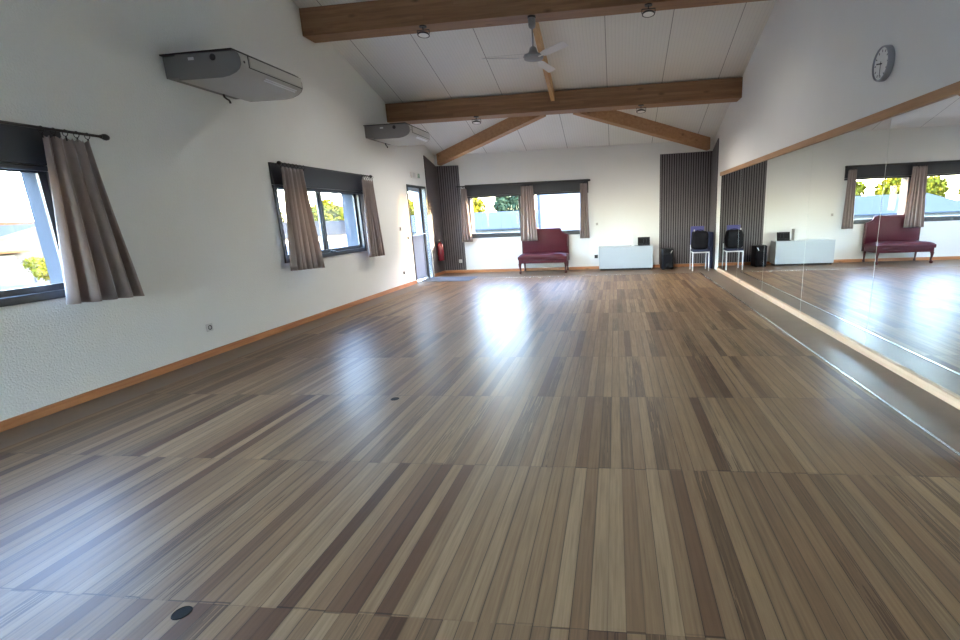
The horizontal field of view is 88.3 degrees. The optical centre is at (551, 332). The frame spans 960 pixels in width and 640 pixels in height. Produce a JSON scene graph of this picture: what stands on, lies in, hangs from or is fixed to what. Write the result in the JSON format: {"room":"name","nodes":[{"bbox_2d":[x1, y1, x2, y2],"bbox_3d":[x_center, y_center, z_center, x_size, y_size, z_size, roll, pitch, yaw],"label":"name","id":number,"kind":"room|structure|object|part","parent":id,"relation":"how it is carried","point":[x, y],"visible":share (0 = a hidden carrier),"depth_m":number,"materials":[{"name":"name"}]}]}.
{"room":"exercise studio","nodes":[
{"label":"exercise studio","id":0,"kind":"room"},
{"bbox_2d":[0,0,434,420],"bbox_3d":[-3.898,-2.283,5.074,0.300,5.051,14.993,-1,14,7],"label":"wall","id":1,"kind":"structure","parent":0,"point":[183,169],"depth_m":4.95,"materials":[{"name":"white paint"}]},
{"bbox_2d":[0,123,65,306],"bbox_3d":[-4.169,-0.656,2.867,0.365,1.325,2.400,-1,14,7],"label":"window","id":2,"kind":"structure","parent":1,"relation":"in","point":[20,145],"depth_m":3.75,"materials":[{"name":"paint"}]},
{"bbox_3d":[-4.008,-0.681,3.341,0.024,0.920,1.175,-1,14,7],"label":"sash","id":3,"kind":"part","parent":2,"relation":"part of","materials":[{"name":"paint"}]},
{"bbox_2d":[0,120,109,140],"bbox_3d":[-3.966,-1.295,2.720,0.173,0.051,2.916,-1,14,7],"label":"curtain rod","id":4,"kind":"object","parent":1,"relation":"attached to","point":[105,137],"visible":0.94,"depth_m":3.70,"materials":[{"name":"black metal"}]},
{"bbox_2d":[38,126,144,304],"bbox_3d":[-3.744,-0.915,3.926,0.137,1.350,0.593,-1,14,7],"label":"curtain","id":5,"kind":"object","parent":4,"relation":"hanging from","point":[97,265],"visible":1,"depth_m":3.91,"materials":[{"name":"fabric"}]},
{"bbox_2d":[206,323,212,331],"bbox_3d":[-3.690,-0.059,5.273,0.014,0.082,0.082,-1,14,7],"label":"wall socket","id":6,"kind":"object","parent":1,"relation":"attached to","point":[209,327],"visible":1,"depth_m":5.27,"materials":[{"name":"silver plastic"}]},
{"bbox_2d":[0,271,444,431],"bbox_3d":[-3.657,0.170,5.492,0.018,0.071,14.693,-1,14,7],"label":"baseboard","id":7,"kind":"structure","parent":1,"relation":"attached to","point":[21,419],"depth_m":4.68,"materials":[{"name":"brown wood"}]},
{"bbox_2d":[159,48,302,103],"bbox_3d":[-3.311,-2.672,5.168,0.852,0.282,0.975,-1,14,7],"label":"air conditioner","id":8,"kind":"object","parent":1,"relation":"attached to","point":[232,73],"visible":1,"depth_m":4.81,"materials":[{"name":"grey painted metal"},{"name":"plastic"}]},
{"bbox_3d":[-3.354,-2.802,5.142,0.769,0.013,0.973,-1,14,7],"label":"plate","id":9,"kind":"part","parent":8,"relation":"part of","materials":[{"name":"black metal"}]},
{"bbox_3d":[-2.890,-2.728,5.147,0.012,0.095,0.815,-1,14,7],"label":"panel","id":10,"kind":"part","parent":8,"relation":"part of","materials":[{"name":"white plastic"}]},
{"bbox_2d":[268,162,366,262],"bbox_3d":[-3.572,-1.795,7.497,0.365,1.325,2.350,-1,14,7],"label":"window","id":11,"kind":"structure","parent":1,"relation":"in","point":[316,179],"depth_m":7.58,"materials":[{"name":"paint"}]},
{"bbox_3d":[-3.520,-1.567,6.936,0.024,0.920,1.035,-1,14,7],"label":"sash","id":12,"kind":"part","parent":11,"relation":"part of","materials":[{"name":"paint"}]},
{"bbox_3d":[-3.422,-1.802,7.893,0.024,0.920,1.125,-1,14,7],"label":"sash","id":13,"kind":"part","parent":11,"relation":"part of","materials":[{"name":"paint"}]},
{"bbox_2d":[273,161,371,177],"bbox_3d":[-3.367,-2.438,7.364,0.173,0.051,2.476,-1,14,7],"label":"curtain rod","id":14,"kind":"object","parent":1,"relation":"attached to","point":[277,162],"visible":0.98,"depth_m":7.05,"materials":[{"name":"black metal"}]},
{"bbox_2d":[279,163,324,270],"bbox_3d":[-3.392,-1.552,6.625,0.094,1.405,0.743,-1,14,7],"label":"curtain","id":15,"kind":"object","parent":14,"relation":"hanging from","point":[305,252],"visible":1,"depth_m":6.58,"materials":[{"name":"fabric"}]},
{"bbox_2d":[361,174,384,256],"bbox_3d":[-3.141,-2.035,8.557,0.081,1.390,0.573,-1,14,7],"label":"curtain","id":16,"kind":"object","parent":14,"relation":"hanging from","point":[374,235],"visible":1,"depth_m":8.52,"materials":[{"name":"fabric"}]},
{"bbox_2d":[363,122,429,147],"bbox_3d":[-2.816,-3.616,9.002,0.852,0.282,0.975,-1,14,7],"label":"air conditioner","id":17,"kind":"object","parent":1,"relation":"attached to","point":[396,134],"visible":1,"depth_m":8.59,"materials":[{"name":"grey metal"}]},
{"bbox_3d":[-2.860,-3.746,8.977,0.769,0.013,0.973,-1,14,7],"label":"plate","id":18,"kind":"part","parent":17,"relation":"part of","materials":[{"name":"black metal"}]},
{"bbox_3d":[-2.396,-3.672,8.982,0.012,0.095,0.815,-1,14,7],"label":"panel","id":19,"kind":"part","parent":17,"relation":"part of","materials":[{"name":"white plastic"}]},
{"bbox_2d":[410,172,419,178],"bbox_3d":[-2.997,-3.458,10.734,0.034,0.125,0.460,-1,14,7],"label":"exit sign","id":20,"kind":"object","parent":1,"relation":"attached to","point":[413,174],"visible":1,"depth_m":10.70,"materials":[{"name":"white plastic"}]},
{"bbox_2d":[406,184,433,282],"bbox_3d":[-3.081,-2.220,11.055,0.359,2.125,1.040,-1,14,7],"label":"door","id":21,"kind":"structure","parent":1,"relation":"in","point":[423,263],"depth_m":11.16,"materials":[{"name":"paint"}]},
{"bbox_3d":[-2.998,-1.711,11.034,0.020,0.880,0.570,-1,14,7],"label":"panel","id":22,"kind":"part","parent":21,"relation":"part of","materials":[{"name":"glass"}]},
{"bbox_3d":[-2.961,-2.269,11.284,0.080,2.045,0.085,-1,14,7],"label":"post","id":23,"kind":"part","parent":21,"relation":"part of","materials":[{"name":"metal"}]},
{"bbox_2d":[423,155,444,273],"bbox_3d":[-2.846,-2.840,11.883,0.022,2.716,0.699,-1,14,7],"label":"acoustic panel","id":24,"kind":"object","parent":1,"relation":"attached to","point":[430,169],"visible":1,"depth_m":11.80,"materials":[{"name":"black fabric"}]},
{"bbox_2d":[436,239,444,260],"bbox_3d":[-2.717,-2.030,11.949,0.194,0.519,0.166,-9,15,-26],"label":"fire extinguisher","id":25,"kind":"object","parent":24,"relation":"attached to","point":[439,247],"visible":1,"depth_m":11.91,"materials":[{"name":"red metal"}]},
{"bbox_2d":[0,266,959,639],"bbox_3d":[-0.399,0.196,5.078,6.587,0.050,14.693,-1,14,7],"label":"floor","id":26,"kind":"structure","parent":0,"point":[639,456],"depth_m":2.54,"materials":[{"name":"brown wood"}]},
{"bbox_2d":[170,606,192,619],"bbox_3d":[-1.331,1.006,1.759,0.066,0.002,0.066,-1,14,7],"label":"cap","id":27,"kind":"object","parent":26,"relation":"on","point":[182,612],"visible":1,"depth_m":1.76,"materials":[{"name":"black metal"}]},
{"bbox_2d":[423,276,477,281],"bbox_3d":[-2.329,-1.239,11.246,1.120,0.009,0.780,-1,14,7],"label":"door mat","id":28,"kind":"object","parent":26,"relation":"on","point":[434,279],"visible":1,"depth_m":11.19,"materials":[{"name":"grey carpet"}]},
{"bbox_2d":[518,228,569,273],"bbox_3d":[-0.193,-1.977,11.752,1.169,1.032,0.696,-1,14,7],"label":"settee","id":29,"kind":"object","parent":26,"relation":"on","point":[552,245],"visible":0.98,"depth_m":11.91,"materials":[{"name":"red fabric"}]},
{"bbox_2d":[518,252,568,259],"bbox_3d":[-0.194,-1.857,11.737,1.169,0.136,0.592,-1,14,7],"label":"seat cushion","id":30,"kind":"object","parent":29,"relation":"on","point":[525,255],"depth_m":11.49,"materials":[{"name":"red fabric"}]},
{"bbox_3d":[-0.188,-1.757,11.771,1.140,0.095,0.570,-1,14,7],"label":"seat rail","id":31,"kind":"part","parent":29,"relation":"part of","materials":[{"name":"red fabric"}]},
{"bbox_3d":[-0.162,-2.246,12.011,1.140,0.632,0.060,-1,14,7],"label":"backrest","id":32,"kind":"part","parent":29,"relation":"part of","materials":[{"name":"red leather"}]},
{"bbox_2d":[599,244,652,270],"bbox_3d":[1.760,-1.801,11.698,1.262,0.556,0.401,-1,14,7],"label":"base cabinet","id":33,"kind":"object","parent":26,"relation":"on","point":[623,257],"visible":1,"depth_m":11.51,"materials":[{"name":"white paint"}]},
{"bbox_3d":[1.426,-1.764,11.551,0.623,0.485,0.018,-1,14,7],"label":"door","id":34,"kind":"part","parent":33,"relation":"part of","materials":[{"name":"white paint"}]},
{"bbox_2d":[631,234,633,245],"bbox_3d":[1.921,-2.204,11.601,0.065,0.258,0.202,-1,14,7],"label":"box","id":35,"kind":"object","parent":33,"relation":"on","point":[632,235],"visible":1,"depth_m":11.53,"materials":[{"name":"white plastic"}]},
{"bbox_3d":[2.046,-1.771,11.470,0.624,0.485,0.018,-1,14,7],"label":"door","id":36,"kind":"part","parent":33,"relation":"part of","materials":[{"name":"white paint"}]},
{"bbox_2d":[638,237,649,245],"bbox_3d":[2.159,-2.149,11.472,0.280,0.192,0.173,-1,14,7],"label":"screen","id":37,"kind":"object","parent":33,"relation":"on","point":[642,241],"visible":1,"depth_m":11.52,"materials":[{"name":"black plastic"}]},
{"bbox_2d":[660,248,673,269],"bbox_3d":[2.691,-1.733,11.420,0.298,0.478,0.364,-1,14,7],"label":"loudspeaker","id":38,"kind":"object","parent":26,"relation":"on","point":[666,254],"visible":1,"depth_m":11.28,"materials":[{"name":"black plastic"}]},
{"bbox_2d":[663,254,672,267],"bbox_3d":[2.674,-1.659,11.282,0.210,0.300,0.016,-1,14,7],"label":"grille","id":39,"kind":"object","parent":38,"relation":"attached to","point":[667,258],"depth_m":11.27,"materials":[{"name":"black fabric"}]},
{"bbox_2d":[689,226,709,270],"bbox_3d":[3.305,-1.892,10.940,0.369,0.962,0.405,-1,14,7],"label":"chair","id":40,"kind":"object","parent":26,"relation":"on","point":[700,228],"visible":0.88,"depth_m":10.99,"materials":[{"name":"white metal"}]},
{"bbox_3d":[3.280,-2.199,11.044,0.295,0.412,0.058,-1,14,7],"label":"backrest","id":41,"kind":"part","parent":40,"relation":"part of","materials":[{"name":"fabric"}]},
{"bbox_2d":[691,230,707,249],"bbox_3d":[3.283,-2.083,10.877,0.358,0.436,0.330,-1,14,7],"label":"bag","id":42,"kind":"object","parent":40,"relation":"on","point":[699,239],"visible":1,"depth_m":10.74,"materials":[{"name":"black fabric"}]},
{"bbox_3d":[3.304,-1.847,10.928,0.355,0.044,0.345,-1,14,7],"label":"seat","id":43,"kind":"part","parent":40,"relation":"part of","materials":[{"name":"blue fabric"}]},
{"bbox_2d":[707,231,713,267],"bbox_3d":[3.650,-1.919,11.294,0.068,0.820,0.380,-1,14,7],"label":"mat","id":44,"kind":"object","parent":26,"relation":"on","point":[710,234],"visible":0.9,"depth_m":11.16,"materials":[{"name":"blue plastic"}]},
{"bbox_2d":[474,273,959,455],"bbox_3d":[-0.504,0.322,4.458,5.816,0.007,13.412,-1,14,7],"label":"trim","id":45,"kind":"structure","parent":26,"relation":"on","point":[825,360],"depth_m":3.77,"materials":[{"name":"wood"}]},
{"bbox_2d":[292,0,776,155],"bbox_3d":[-0.560,-3.647,4.153,7.187,2.341,15.293,-1,14,7],"label":"ceiling","id":46,"kind":"structure","parent":0,"point":[716,41],"depth_m":8.15,"materials":[{"name":"white paint"}]},
{"bbox_2d":[436,115,545,165],"bbox_3d":[-1.450,-4.256,10.631,3.513,0.858,0.100,10,18,41],"label":"rafter","id":47,"kind":"object","parent":46,"relation":"attached to","point":[507,126],"visible":0.79,"depth_m":10.58,"materials":[{"name":"brown wood"}]},
{"bbox_2d":[299,0,766,42],"bbox_3d":[-0.248,-4.432,6.585,6.583,0.350,0.295,-1,14,7],"label":"ceiling beam","id":48,"kind":"structure","parent":46,"relation":"attached to","point":[376,18],"depth_m":6.65,"materials":[{"name":"brown wood"}]},
{"bbox_2d":[417,25,429,37],"bbox_3d":[-1.776,-4.163,6.748,0.178,0.125,0.167,-1,14,7],"label":"spotlight","id":49,"kind":"object","parent":48,"relation":"attached to","point":[422,34],"visible":1,"depth_m":6.74,"materials":[{"name":"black metal"}]},
{"bbox_2d":[482,15,567,72],"bbox_3d":[-0.331,-4.000,6.706,1.201,0.540,1.201,-1,14,7],"label":"ceiling fan","id":50,"kind":"object","parent":48,"relation":"hanging from","point":[532,55],"visible":1,"depth_m":6.57,"materials":[{"name":"white metal"}]},
{"bbox_3d":[-0.693,-3.716,6.621,0.490,0.041,0.110,-4,14,-7],"label":"blade","id":51,"kind":"part","parent":50,"relation":"part of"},
{"bbox_3d":[-0.255,-3.803,6.663,0.280,0.170,0.278,-1,14,7],"label":"motor","id":52,"kind":"part","parent":50,"relation":"part of","materials":[{"name":"white metal"}]},
{"bbox_3d":[-0.085,-3.851,7.075,0.110,0.041,0.490,3,15,22],"label":"blade","id":53,"kind":"part","parent":50,"relation":"part of","materials":[{"name":"white plastic"}]},
{"bbox_3d":[0.020,-3.677,6.332,0.110,0.041,0.490,-13,17,-36],"label":"blade","id":54,"kind":"part","parent":50,"relation":"part of","materials":[{"name":"white plastic"}]},
{"bbox_2d":[641,3,654,17],"bbox_3d":[1.253,-4.195,6.350,0.178,0.125,0.167,-1,14,7],"label":"spotlight","id":55,"kind":"object","parent":48,"relation":"attached to","point":[648,13],"visible":1,"depth_m":6.34,"materials":[{"name":"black metal"}]},
{"bbox_2d":[533,22,554,100],"bbox_3d":[-0.135,-4.412,7.853,0.070,0.837,2.162,-1,14,7],"label":"batten","id":56,"kind":"object","parent":46,"relation":"attached to","point":[536,31],"visible":0.43,"depth_m":7.73,"materials":[{"name":"brown wood"}]},
{"bbox_2d":[385,77,742,123],"bbox_3d":[0.091,-4.308,9.157,6.583,0.331,0.349,-1,14,7],"label":"ceiling beam","id":57,"kind":"structure","parent":46,"relation":"attached to","point":[724,90],"depth_m":8.99,"materials":[{"name":"brown wood"}]},
{"bbox_2d":[472,116,480,123],"bbox_3d":[-1.432,-4.038,9.278,0.178,0.125,0.167,-1,14,7],"label":"spotlight","id":58,"kind":"object","parent":57,"relation":"attached to","point":[476,121],"visible":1,"depth_m":9.26,"materials":[{"name":"black metal"}]},
{"bbox_2d":[636,104,645,112],"bbox_3d":[1.617,-4.070,8.877,0.178,0.125,0.167,-1,14,7],"label":"spotlight","id":59,"kind":"object","parent":57,"relation":"attached to","point":[639,110],"visible":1,"depth_m":8.86,"materials":[{"name":"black metal"}]},
{"bbox_2d":[573,110,709,150],"bbox_3d":[1.979,-4.291,10.181,3.488,0.858,0.100,-9,15,-26],"label":"rafter","id":60,"kind":"object","parent":46,"relation":"attached to","point":[613,117],"visible":0.79,"depth_m":10.16,"materials":[{"name":"brown wood"}]},
{"bbox_2d":[434,139,713,269],"bbox_3d":[0.473,-3.001,11.959,6.587,2.870,0.300,-1,14,7],"label":"wall","id":61,"kind":"structure","parent":0,"point":[624,183],"depth_m":11.69,"materials":[{"name":"white paint"}]},
{"bbox_2d":[435,165,466,269],"bbox_3d":[-2.519,-2.844,12.216,0.580,2.540,0.022,-1,14,7],"label":"acoustic panel","id":62,"kind":"object","parent":61,"relation":"attached to","point":[449,197],"visible":0.99,"depth_m":12.19,"materials":[{"name":"black fabric"}]},
{"bbox_2d":[456,179,589,187],"bbox_3d":[-0.706,-3.581,11.731,3.266,0.052,0.173,-1,14,7],"label":"curtain rod","id":63,"kind":"object","parent":61,"relation":"attached to","point":[588,179],"visible":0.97,"depth_m":11.66,"materials":[{"name":"black metal"}]},
{"bbox_2d":[460,186,472,241],"bbox_3d":[-2.129,-2.914,12.010,0.273,1.340,0.065,-1,14,7],"label":"curtain","id":64,"kind":"object","parent":63,"relation":"hanging from","point":[466,224],"visible":1,"depth_m":12.03,"materials":[{"name":"fabric"}]},
{"bbox_2d":[520,183,537,240],"bbox_3d":[-0.575,-2.916,11.801,0.420,1.365,0.079,-1,14,7],"label":"curtain","id":65,"kind":"object","parent":63,"relation":"hanging from","point":[528,218],"visible":1,"depth_m":11.81,"materials":[{"name":"fabric"}]},
{"bbox_2d":[580,180,589,237],"bbox_3d":[0.766,-2.940,11.633,0.237,1.350,0.064,-1,14,7],"label":"curtain","id":66,"kind":"object","parent":63,"relation":"hanging from","point":[584,215],"visible":1,"depth_m":11.65,"materials":[{"name":"fabric"}]},
{"bbox_2d":[465,179,587,237],"bbox_3d":[-0.592,-3.026,12.088,3.018,1.325,0.365,-1,14,7],"label":"window","id":67,"kind":"structure","parent":61,"relation":"in","point":[558,187],"depth_m":11.87,"materials":[{"name":"paint"}]},
{"bbox_3d":[-1.398,-2.878,12.096,1.300,1.000,0.080,-1,14,7],"label":"frame","id":68,"kind":"part","parent":67,"relation":"part of","materials":[{"name":"paint"}]},
{"bbox_2d":[534,195,579,234],"bbox_3d":[0.186,-2.912,12.023,1.300,1.070,0.350,-1,14,7],"label":"window","id":69,"kind":"structure","parent":61,"relation":"in","point":[569,232],"depth_m":11.92,"materials":[{"name":"paint"}]},
{"bbox_3d":[0.169,-2.894,11.890,1.280,1.000,0.080,-1,14,7],"label":"frame","id":70,"kind":"part","parent":69,"relation":"part of","materials":[{"name":"paint"}]},
{"bbox_2d":[445,263,706,272],"bbox_3d":[0.519,-1.604,12.132,6.569,0.071,0.018,-1,14,7],"label":"baseboard","id":71,"kind":"structure","parent":61,"relation":"attached to","point":[694,264],"depth_m":12.23,"materials":[{"name":"brown wood"}]},
{"bbox_2d":[659,151,712,263],"bbox_3d":[3.131,-2.898,11.475,1.191,2.530,0.022,-1,14,7],"label":"acoustic panel","id":72,"kind":"object","parent":61,"relation":"attached to","point":[685,178],"visible":0.87,"depth_m":11.42,"materials":[{"name":"black fabric"}]},
{"bbox_2d":[714,0,959,268],"bbox_3d":[2.931,-2.329,4.183,0.300,5.101,14.993,-1,14,7],"label":"wall","id":73,"kind":"structure","parent":0,"point":[808,73],"depth_m":5.12,"materials":[{"name":"white paint"}]},
{"bbox_2d":[710,138,718,268],"bbox_3d":[3.672,-2.893,11.103,0.022,2.800,0.559,-1,14,7],"label":"acoustic panel","id":74,"kind":"object","parent":73,"relation":"attached to","point":[716,147],"visible":0.79,"depth_m":10.98,"materials":[{"name":"black fabric"}]},
{"bbox_2d":[718,169,741,277],"bbox_3d":[3.501,-2.164,9.684,0.006,1.931,1.700,-1,14,7],"label":"mirror panel","id":75,"kind":"object","parent":73,"relation":"attached to","point":[730,182],"visible":1,"depth_m":9.58,"materials":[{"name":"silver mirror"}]},
{"bbox_2d":[737,159,769,290],"bbox_3d":[3.295,-1.770,8.085,0.006,1.931,1.618,-1,14,7],"label":"mirror panel","id":76,"kind":"object","parent":73,"relation":"attached to","point":[754,178],"visible":1,"depth_m":7.97,"materials":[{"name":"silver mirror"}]},
{"bbox_2d":[762,144,812,311],"bbox_3d":[3.094,-1.386,6.526,0.006,1.931,1.619,-1,14,7],"label":"mirror panel","id":77,"kind":"object","parent":73,"relation":"attached to","point":[789,179],"visible":1,"depth_m":6.39,"materials":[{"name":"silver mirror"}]},
{"bbox_2d":[716,268,959,409],"bbox_3d":[3.029,-0.238,6.038,0.032,0.064,9.900,-1,14,7],"label":"plinth","id":78,"kind":"object","parent":73,"relation":"attached to","point":[937,391],"visible":1,"depth_m":4.31,"materials":[{"name":"brown wood"}]},
{"bbox_2d":[720,81,959,175],"bbox_3d":[2.949,-2.182,5.569,0.028,0.072,9.900,-1,14,7],"label":"rail","id":79,"kind":"object","parent":73,"relation":"attached to","point":[953,89],"visible":1,"depth_m":4.26,"materials":[{"name":"brown wood"}]},
{"bbox_2d":[800,117,891,346],"bbox_3d":[2.893,-1.002,4.966,0.006,1.931,1.619,-1,14,7],"label":"mirror panel","id":80,"kind":"object","parent":73,"relation":"attached to","point":[848,169],"visible":1,"depth_m":4.78,"materials":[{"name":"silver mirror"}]},
{"bbox_2d":[872,45,894,81],"bbox_3d":[2.736,-2.227,4.045,0.050,0.270,0.270,-1,14,7],"label":"wall clock","id":81,"kind":"object","parent":73,"relation":"attached to","point":[884,59],"visible":1,"depth_m":4.01,"materials":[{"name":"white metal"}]},
{"bbox_2d":[866,94,959,397],"bbox_3d":[2.692,-0.618,3.406,0.006,1.931,1.619,-1,14,7],"label":"mirror panel","id":82,"kind":"object","parent":73,"relation":"attached to","point":[914,321],"visible":1,"depth_m":3.58,"materials":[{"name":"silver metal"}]},
{"label":"outside","id":83,"kind":"structure","parent":0,"visible":0},
{"bbox_2d":[0,240,347,289],"bbox_3d":[-34.593,-6.115,39.280,190.000,0.300,230.000,-1,14,7],"label":"ground","id":84,"kind":"structure","parent":83,"point":[339,243],"depth_m":18.80,"materials":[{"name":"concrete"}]},
{"bbox_2d":[0,222,33,225],"bbox_3d":[-55.237,-8.098,43.529,9.000,3.250,36.000,-1,14,7],"label":"building","id":85,"kind":"structure","parent":84,"relation":"on","point":[1,223],"depth_m":49.02,"materials":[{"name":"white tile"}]},
{"bbox_2d":[0,224,42,266],"bbox_3d":[-30.598,-4.490,26.191,9.700,2.340,12.800,-1,14,7],"label":"building","id":86,"kind":"structure","parent":84,"relation":"on","point":[17,242],"depth_m":24.34,"materials":[{"name":"metal"}]},
{"bbox_3d":[-26.481,-3.313,23.771,0.070,0.850,0.800,-1,14,7],"label":"door","id":87,"kind":"part","parent":86,"relation":"part of","materials":[{"name":"white"}]},
{"bbox_2d":[0,265,48,286],"bbox_3d":[-19.676,-2.346,18.565,0.200,0.850,16.120,-1,14,7],"label":"fence","id":88,"kind":"object","parent":84,"relation":"on","point":[14,274],"visible":0.1,"depth_m":17.96,"materials":[{"name":"white"}]},
{"bbox_2d":[21,256,50,283],"bbox_3d":[-17.761,-2.201,17.173,1.050,1.072,1.290,-7,14,-20],"label":"tree","id":89,"kind":"object","parent":84,"relation":"on","point":[37,266],"visible":0.53,"depth_m":16.80,"materials":[{"name":"yellow plant"}]},
{"bbox_2d":[283,220,346,245],"bbox_3d":[-26.273,-10.079,49.167,6.600,2.100,22.000,-1,14,7],"label":"building","id":90,"kind":"structure","parent":84,"relation":"on","point":[336,230],"depth_m":52.48,"materials":[{"name":"stone"}]},
{"bbox_2d":[311,205,318,220],"bbox_3d":[-32.419,-15.542,67.273,5.164,4.781,5.340,-1,14,7],"label":"tree","id":91,"kind":"object","parent":84,"relation":"on","point":[312,206],"visible":0.02,"depth_m":65.37,"materials":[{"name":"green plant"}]},
{"bbox_2d":[312,198,343,220],"bbox_3d":[-28.226,-14.818,63.048,4.944,5.010,4.693,7,17,35],"label":"tree","id":92,"kind":"object","parent":84,"relation":"on","point":[332,212],"visible":0.52,"depth_m":61.55,"materials":[{"name":"yellow plant"}]},
{"bbox_2d":[409,198,414,214],"bbox_3d":[-19.343,-14.730,61.343,5.107,4.913,5.424,-14,18,-39],"label":"tree","id":93,"kind":"object","parent":84,"relation":"on","point":[412,211],"visible":0.06,"depth_m":60.37,"materials":[{"name":"yellow plant"}]},
{"bbox_2d":[411,210,537,234],"bbox_3d":[-5.296,-7.111,33.182,12.500,2.100,6.000,-1,14,7],"label":"building","id":94,"kind":"structure","parent":84,"relation":"on","point":[503,221],"depth_m":32.01,"materials":[{"name":"white"}]},
{"bbox_2d":[473,198,488,212],"bbox_3d":[-10.268,-14.665,60.106,4.885,4.622,4.510,-15,18,-42],"label":"tree","id":95,"kind":"object","parent":84,"relation":"on","point":[479,206],"visible":0.12,"depth_m":59.31,"materials":[{"name":"yellow plant"}]},
{"bbox_2d":[492,196,518,211],"bbox_3d":[-5.210,-16.040,63.446,5.058,5.322,5.114,-1,14,7],"label":"tree","id":96,"kind":"object","parent":84,"relation":"on","point":[510,203],"visible":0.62,"depth_m":61.94,"materials":[{"name":"green plant"}]},
{"bbox_2d":[536,193,579,229],"bbox_3d":[11.097,-7.317,22.093,22.900,6.350,11.600,-1,14,7],"label":"building","id":97,"kind":"structure","parent":84,"relation":"on","point":[562,211],"depth_m":19.52,"materials":[{"name":"white"}]}
]}

